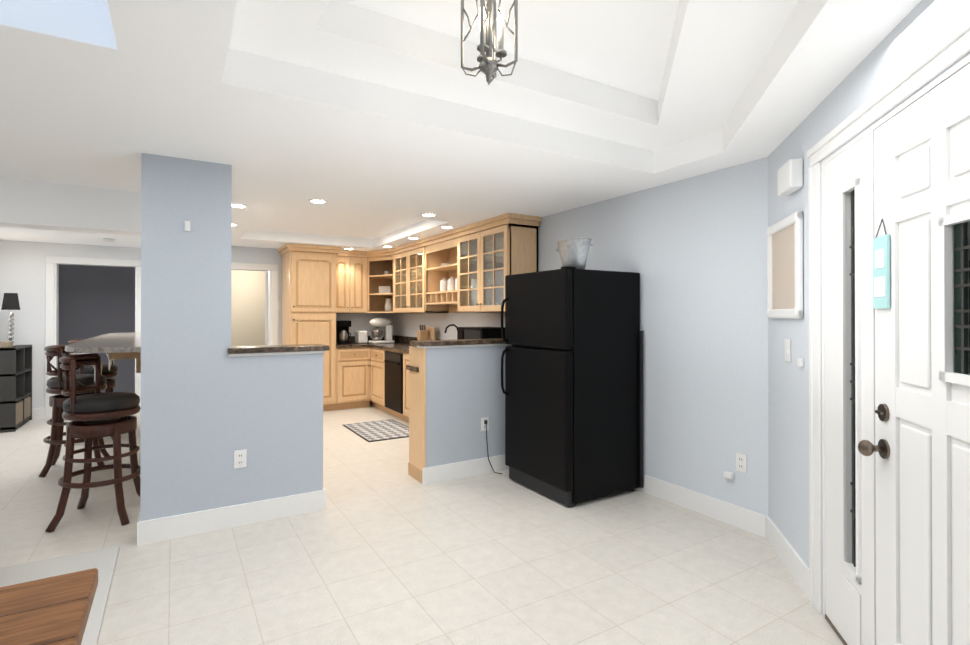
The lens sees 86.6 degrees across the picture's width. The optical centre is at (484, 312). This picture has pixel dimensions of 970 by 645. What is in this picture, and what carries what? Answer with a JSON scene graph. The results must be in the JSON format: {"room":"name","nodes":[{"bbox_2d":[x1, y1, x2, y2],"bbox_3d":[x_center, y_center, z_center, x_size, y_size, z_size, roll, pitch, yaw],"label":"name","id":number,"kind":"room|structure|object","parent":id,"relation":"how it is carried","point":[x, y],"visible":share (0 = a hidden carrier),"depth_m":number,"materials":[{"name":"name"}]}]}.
{"room":"entryway","nodes":[
{"label":"entryway","id":0,"kind":"room"},
{"bbox_2d":[0,240,140,407],"bbox_3d":[-5.304,0.197,7.086,2.450,2.340,0.150,0,0,-31],"label":"wall","id":1,"kind":"structure","parent":0,"point":[23,269],"depth_m":6.67,"materials":[{"name":"paint"}]},
{"bbox_2d":[32,408,44,418],"bbox_3d":[-5.950,1.300,6.594,0.480,0.130,0.015,0,0,-31],"label":"baseboard","id":2,"kind":"structure","parent":1,"relation":"attached to","point":[36,412],"depth_m":6.68,"materials":[{"name":"white paint"}]},
{"bbox_2d":[45,256,140,417],"bbox_3d":[-5.320,0.312,7.063,1.080,2.110,0.172,0,0,-31],"label":"trim","id":3,"kind":"structure","parent":1,"relation":"attached to","point":[51,297],"depth_m":6.79,"materials":[{"name":"white paint"}]},
{"bbox_2d":[59,264,134,392],"bbox_3d":[-6.409,0.205,8.960,2.800,2.340,0.100,0,0,-31],"label":"wall","id":4,"kind":"structure","parent":0,"point":[95,301],"depth_m":8.79,"materials":[{"name":"grey paint"}]},
{"bbox_2d":[65,332,140,372],"bbox_3d":[-3.126,0.794,4.895,1.012,1.128,3.450,0,0,-31],"label":"countertop","id":5,"kind":"structure","parent":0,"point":[121,345],"depth_m":3.93,"materials":[{"name":"stone"}]},
{"bbox_2d":[140,153,328,520],"bbox_3d":[-1.599,0.196,3.373,1.085,2.310,0.250,0,0,-31],"label":"wall","id":6,"kind":"structure","parent":0,"point":[212,399],"depth_m":3.19,"materials":[{"name":"blue paint"}]},
{"bbox_2d":[185,221,189,230],"bbox_3d":[-1.812,-0.530,3.134,0.030,0.060,0.011,0,0,-31],"label":"light switch","id":7,"kind":"object","parent":6,"relation":"attached to","point":[187,225],"visible":1,"depth_m":3.13,"materials":[{"name":"white plastic"}]},
{"bbox_2d":[137,488,325,544],"bbox_3d":[-1.564,1.286,3.276,1.080,0.130,0.015,0,0,-31],"label":"baseboard","id":8,"kind":"structure","parent":6,"relation":"attached to","point":[165,528],"depth_m":3.23,"materials":[{"name":"white paint"}]},
{"bbox_2d":[234,449,246,468],"bbox_3d":[-1.560,0.930,3.281,0.072,0.114,0.010,0,0,-31],"label":"outlet","id":9,"kind":"object","parent":6,"relation":"attached to","point":[240,458],"visible":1,"depth_m":3.28,"materials":[{"name":"white plastic"}]},
{"bbox_2d":[231,270,264,345],"bbox_3d":[-3.707,0.205,8.841,1.700,2.340,0.100,0,0,-31],"label":"wall","id":10,"kind":"structure","parent":0,"point":[247,308],"depth_m":8.61,"materials":[{"name":"beige paint"}]},
{"bbox_2d":[231,246,395,344],"bbox_3d":[-2.614,0.200,7.662,3.050,2.340,0.150,0,0,-31],"label":"wall","id":11,"kind":"structure","parent":0,"point":[242,254],"depth_m":7.26,"materials":[{"name":"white paint"}]},
{"bbox_2d":[231,262,277,344],"bbox_3d":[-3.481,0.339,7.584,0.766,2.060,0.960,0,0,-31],"label":"trim","id":12,"kind":"structure","parent":11,"relation":"attached to","point":[271,304],"depth_m":7.32,"materials":[{"name":"white paint"}]},
{"bbox_2d":[330,249,369,312],"bbox_3d":[-2.054,-0.438,7.695,0.560,0.875,0.347,0,0,-31],"label":"upper cabinet","id":13,"kind":"object","parent":11,"relation":"attached to","point":[352,269],"depth_m":7.57,"materials":[{"name":"brown wood"}]},
{"bbox_2d":[349,337,394,340],"bbox_3d":[-1.917,0.406,7.968,1.080,0.100,0.015,0,0,-31],"label":"backsplash","id":14,"kind":"structure","parent":11,"relation":"attached to","point":[352,338],"depth_m":8.02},
{"bbox_2d":[0,391,843,644],"bbox_3d":[-2.527,1.399,2.829,10.500,0.100,16.000,0,0,-31],"label":"floor","id":15,"kind":"structure","parent":0,"point":[383,548],"depth_m":2.76,"materials":[{"name":"beige tile"}]},
{"bbox_2d":[0,345,31,432],"bbox_3d":[-5.725,0.883,6.185,0.280,0.960,0.810,0,0,-31],"label":"cube shelf","id":16,"kind":"object","parent":15,"relation":"on","point":[15,387],"visible":0.96,"depth_m":5.91,"materials":[{"name":"grey wood"}]},
{"bbox_2d":[0,341,12,347],"bbox_3d":[-5.616,0.366,5.968,0.180,0.068,0.160,0,0,-31],"label":"shelf box","id":17,"kind":"object","parent":16,"relation":"on","point":[6,344],"visible":1,"depth_m":5.94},
{"bbox_2d":[1,293,19,346],"bbox_3d":[-5.695,0.081,6.178,0.170,0.640,0.170,0,0,-31],"label":"table lamp","id":18,"kind":"object","parent":16,"relation":"on","point":[10,302],"visible":0.94,"depth_m":6.15,"materials":[{"name":"silver metal"}]},
{"bbox_2d":[0,545,119,644],"bbox_3d":[-2.537,1.335,0.895,2.880,0.009,3.100,0,0,-31],"label":"area rug","id":19,"kind":"object","parent":15,"relation":"on","point":[103,561],"visible":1,"depth_m":2.66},
{"bbox_2d":[0,568,97,644],"bbox_3d":[-1.729,1.110,1.192,1.270,0.439,0.690,0,0,-31],"label":"coffee table","id":20,"kind":"object","parent":19,"relation":"on","point":[54,610],"visible":1,"depth_m":1.55,"materials":[{"name":"brown wood"}]},
{"bbox_2d":[38,345,109,476],"bbox_3d":[-3.588,0.826,4.527,0.455,1.084,0.471,0,0,-31],"label":"bar stool","id":21,"kind":"object","parent":15,"relation":"on","point":[57,423],"visible":0.48,"depth_m":4.36,"materials":[{"name":"brown wood"}]},
{"bbox_2d":[64,339,118,446],"bbox_3d":[-4.184,0.830,5.511,0.455,1.084,0.471,0,0,-31],"label":"bar stool","id":22,"kind":"object","parent":15,"relation":"on","point":[109,370],"visible":0.29,"depth_m":5.44,"materials":[{"name":"brown wood"}]},
{"bbox_2d":[45,353,140,532],"bbox_3d":[-2.548,0.821,3.427,0.455,1.084,0.455,0,0,-17],"label":"bar stool","id":23,"kind":"object","parent":15,"relation":"on","point":[96,414],"visible":1,"depth_m":3.31,"materials":[{"name":"brown wood"}]},
{"bbox_2d":[282,251,335,410],"bbox_3d":[-2.487,0.268,7.266,0.618,2.200,0.628,0,0,-31],"label":"pantry","id":24,"kind":"object","parent":15,"relation":"on","point":[308,297],"visible":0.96,"depth_m":7.05,"materials":[{"name":"brown wood"}]},
{"bbox_2d":[335,353,370,409],"bbox_3d":[-1.993,0.932,7.531,0.500,0.875,0.680,0,0,-31],"label":"base cabinet","id":25,"kind":"object","parent":15,"relation":"on","point":[353,376],"depth_m":7.30,"materials":[{"name":"brown wood"}]},
{"bbox_2d":[371,361,378,408],"bbox_3d":[-1.242,0.931,7.317,0.627,0.875,0.575,0,0,-31],"label":"base cabinet","id":26,"kind":"object","parent":15,"relation":"on","point":[374,368],"depth_m":7.27,"materials":[{"name":"brown wood"}]},
{"bbox_2d":[343,419,408,441],"bbox_3d":[-1.206,1.357,5.996,0.640,0.008,0.990,0,0,-31],"label":"kitchen rug","id":27,"kind":"object","parent":15,"relation":"on","point":[380,430],"visible":0.79,"depth_m":5.93,"materials":[{"name":"fabric"}]},
{"bbox_2d":[379,365,398,417],"bbox_3d":[-0.928,0.928,6.797,0.627,0.875,0.780,0,0,-31],"label":"base cabinet","id":28,"kind":"object","parent":15,"relation":"on","point":[389,378],"depth_m":6.77,"materials":[{"name":"brown wood"}]},
{"bbox_2d":[399,369,406,421],"bbox_3d":[-0.510,0.925,6.106,0.627,0.875,0.985,0,0,-31],"label":"base cabinet","id":29,"kind":"object","parent":15,"relation":"on","point":[402,372],"depth_m":6.39,"materials":[{"name":"brown wood"}]},
{"bbox_2d":[407,369,425,480],"bbox_3d":[-0.269,0.918,4.432,0.758,0.875,0.198,0,0,-31],"label":"base cabinet","id":30,"kind":"object","parent":15,"relation":"on","point":[416,378],"depth_m":4.18,"materials":[{"name":"brown wood"}]},
{"bbox_2d":[336,341,425,368],"bbox_3d":[-0.997,0.467,6.206,1.360,0.038,3.983,0,0,-31],"label":"countertop","id":31,"kind":"structure","parent":30,"relation":"on","point":[399,354],"depth_m":6.94,"materials":[{"name":"brown stone"}]},
{"bbox_2d":[336,321,350,343],"bbox_3d":[-2.101,0.282,7.604,0.207,0.340,0.220,0,0,-31],"label":"coffee maker","id":32,"kind":"object","parent":31,"relation":"on","point":[342,332],"visible":0.85,"depth_m":7.53,"materials":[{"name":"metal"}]},
{"bbox_2d":[355,330,367,342],"bbox_3d":[-1.871,0.359,7.777,0.140,0.188,0.220,0,0,-31],"label":"toaster","id":33,"kind":"object","parent":31,"relation":"on","point":[361,336],"visible":0.98,"depth_m":7.69,"materials":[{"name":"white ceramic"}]},
{"bbox_2d":[368,318,393,343],"bbox_3d":[-1.567,0.262,7.739,0.358,0.382,0.221,0,0,-31],"label":"stand mixer","id":34,"kind":"object","parent":31,"relation":"on","point":[376,335],"visible":1,"depth_m":7.68,"materials":[{"name":"white metal"}]},
{"bbox_2d":[417,325,435,339],"bbox_3d":[-0.793,0.304,6.864,0.200,0.290,0.280,0,0,-31],"label":"knife block","id":35,"kind":"object","parent":31,"relation":"on","point":[427,333],"visible":0.67,"depth_m":6.82,"materials":[{"name":"brown wood"}]},
{"bbox_2d":[458,327,504,338],"bbox_3d":[0.001,0.297,5.392,0.405,0.294,0.520,0,0,-31],"label":"microwave","id":36,"kind":"object","parent":31,"relation":"on","point":[477,332],"visible":0.17,"depth_m":5.18,"materials":[{"name":"black metal"}]},
{"bbox_2d":[501,266,643,506],"bbox_3d":[0.651,0.516,4.010,0.787,1.672,0.796,0,0,-31],"label":"fridge","id":37,"kind":"object","parent":15,"relation":"on","point":[573,391],"visible":1,"depth_m":3.73,"materials":[{"name":"black metal"}]},
{"bbox_2d":[556,237,592,268],"bbox_3d":[0.650,-0.423,3.766,0.217,0.228,0.352,0,0,-31],"label":"bucket","id":38,"kind":"object","parent":37,"relation":"on","point":[573,252],"visible":0.85,"depth_m":3.68,"materials":[{"name":"metal"}]},
{"bbox_2d":[410,338,511,466],"bbox_3d":[0.041,0.792,4.482,1.394,1.128,0.235,0,0,-31],"label":"wall","id":39,"kind":"structure","parent":0,"point":[465,394],"depth_m":4.25,"materials":[{"name":"blue paint"}]},
{"bbox_2d":[422,454,508,484],"bbox_3d":[0.089,1.290,4.403,1.355,0.130,0.015,0,0,-31],"label":"baseboard","id":40,"kind":"structure","parent":39,"relation":"attached to","point":[440,473],"depth_m":4.23,"materials":[{"name":"white paint"}]},
{"bbox_2d":[481,417,501,473],"bbox_3d":[0.057,1.117,4.322,0.139,0.468,0.121,0,0,-31],"label":"outlet","id":41,"kind":"object","parent":39,"relation":"attached to","point":[484,423],"visible":1,"depth_m":4.34,"materials":[{"name":"white plastic"}]},
{"bbox_2d":[0,0,921,250],"bbox_3d":[-2.527,-1.296,2.841,10.500,0.710,16.000,0,0,-31],"label":"ceiling","id":42,"kind":"structure","parent":0,"point":[376,124],"depth_m":2.50,"materials":[{"name":"white paint"}]},
{"bbox_2d":[0,0,116,48],"bbox_3d":[-1.762,-1.033,-1.062,3.766,0.147,4.526,0,0,-31],"label":"skylight","id":43,"kind":"object","parent":42,"relation":"attached to","point":[88,21],"visible":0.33,"depth_m":1.77,"materials":[{"name":"blue glass"}]},
{"bbox_2d":[0,178,140,235],"bbox_3d":[-3.221,-0.792,3.792,2.300,0.330,0.250,0,0,-31],"label":"beam","id":44,"kind":"structure","parent":42,"relation":"attached to","point":[25,204],"depth_m":3.77,"materials":[{"name":"white paint"}]},
{"bbox_2d":[103,238,114,241],"bbox_3d":[-4.701,-0.910,6.433,0.120,0.030,0.120,0,0,-31],"label":"smoke detector","id":45,"kind":"object","parent":42,"relation":"attached to","point":[108,240],"visible":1,"depth_m":6.39,"materials":[{"name":"white plastic"}]},
{"bbox_2d":[232,204,247,207],"bbox_3d":[-2.142,-0.930,4.463,0.148,0.007,0.148,0,0,-40],"label":"recessed light","id":46,"kind":"object","parent":42,"relation":"in","point":[233,205],"depth_m":4.46,"materials":[{"name":"white paint"}]},
{"bbox_2d":[308,199,326,202],"bbox_3d":[-1.392,-0.931,4.286,0.148,0.007,0.148,0,0,-40],"label":"recessed light","id":47,"kind":"object","parent":42,"relation":"in","point":[325,201],"depth_m":4.28,"materials":[{"name":"white paint"}]},
{"bbox_2d":[421,213,436,216],"bbox_3d":[-0.533,-0.928,4.876,0.148,0.007,0.148,0,0,-40],"label":"recessed light","id":48,"kind":"object","parent":42,"relation":"in","point":[424,214],"depth_m":4.86,"materials":[{"name":"white paint"}]},
{"bbox_2d":[461,0,517,84],"bbox_3d":[0.013,-1.013,1.770,0.146,0.444,0.146,0,0,-31],"label":"pendant lantern","id":49,"kind":"object","parent":42,"relation":"hanging from","point":[489,65],"visible":1,"depth_m":1.76,"materials":[{"name":"silver metal"}]},
{"bbox_2d":[396,157,768,515],"bbox_3d":[0.164,0.192,5.824,0.200,2.340,6.270,0,0,-31],"label":"wall","id":50,"kind":"structure","parent":0,"point":[692,251],"depth_m":3.50,"materials":[{"name":"blue paint"}]},
{"bbox_2d":[395,337,438,344],"bbox_3d":[-0.450,0.400,6.600,0.015,0.100,3.875,0,0,-31],"label":"backsplash","id":51,"kind":"structure","parent":50,"relation":"attached to","point":[408,339],"depth_m":7.76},
{"bbox_2d":[636,474,765,537],"bbox_3d":[1.182,1.288,3.928,0.015,0.130,1.960,0,0,-31],"label":"baseboard","id":52,"kind":"structure","parent":50,"relation":"attached to","point":[742,518],"depth_m":3.42,"materials":[{"name":"white paint"}]},
{"bbox_2d":[724,471,734,478],"bbox_3d":[1.558,1.033,3.284,0.038,0.035,0.055,0,0,-31],"label":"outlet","id":53,"kind":"object","parent":50,"relation":"attached to","point":[727,474],"depth_m":3.27,"materials":[{"name":"white plastic"}]},
{"bbox_2d":[736,452,746,472],"bbox_3d":[1.608,0.940,3.229,0.010,0.114,0.072,0,0,-31],"label":"outlet","id":54,"kind":"object","parent":50,"relation":"attached to","point":[741,462],"depth_m":3.22,"materials":[{"name":"white plastic"}]},
{"bbox_2d":[768,0,969,614],"bbox_3d":[1.187,0.169,0.582,0.200,2.340,5.283,0,0,14],"label":"wall","id":55,"kind":"structure","parent":0,"point":[922,27],"depth_m":2.52,"materials":[{"name":"blue paint"}]},
{"bbox_2d":[766,211,802,318],"bbox_3d":[1.601,-0.237,2.766,0.034,0.530,0.520,0,0,14],"label":"frame","id":56,"kind":"object","parent":55,"relation":"attached to","point":[784,267],"visible":1,"depth_m":2.73,"materials":[{"name":"white paint"}]},
{"bbox_2d":[766,516,809,600],"bbox_3d":[1.608,1.283,2.740,0.516,0.130,0.516,0,0,-31],"label":"baseboard","id":57,"kind":"structure","parent":55,"relation":"attached to","point":[793,561],"depth_m":2.54,"materials":[{"name":"white paint"}]},
{"bbox_2d":[785,339,790,361],"bbox_3d":[1.589,0.195,2.680,0.018,0.117,0.079,0,0,14],"label":"light switch","id":58,"kind":"object","parent":55,"relation":"attached to","point":[787,341],"depth_m":2.71,"materials":[{"name":"white plastic"}]},
{"bbox_2d":[778,158,802,195],"bbox_3d":[1.550,-0.687,2.616,0.060,0.140,0.200,0,0,14],"label":"door chime","id":59,"kind":"object","parent":55,"relation":"attached to","point":[790,176],"visible":1,"depth_m":2.53,"materials":[{"name":"white plastic"}]},
{"bbox_2d":[797,358,803,366],"bbox_3d":[1.545,0.240,2.503,0.018,0.041,0.082,0,0,14],"label":"light switch","id":60,"kind":"object","parent":55,"relation":"attached to","point":[800,362],"depth_m":2.51,"materials":[{"name":"white plastic"}]},
{"bbox_2d":[807,15,969,644],"bbox_3d":[1.407,0.291,1.610,0.184,2.104,1.605,0,0,14],"label":"trim","id":61,"kind":"structure","parent":55,"relation":"attached to","point":[842,496],"depth_m":2.07,"materials":[{"name":"white paint"}]},
{"bbox_2d":[858,63,969,644],"bbox_3d":[1.307,0.332,1.412,0.660,1.980,0.678,0,0,-31],"label":"entry door","id":62,"kind":"structure","parent":55,"relation":"in","point":[920,448],"depth_m":1.56,"materials":[{"name":"white paint"}]}
]}

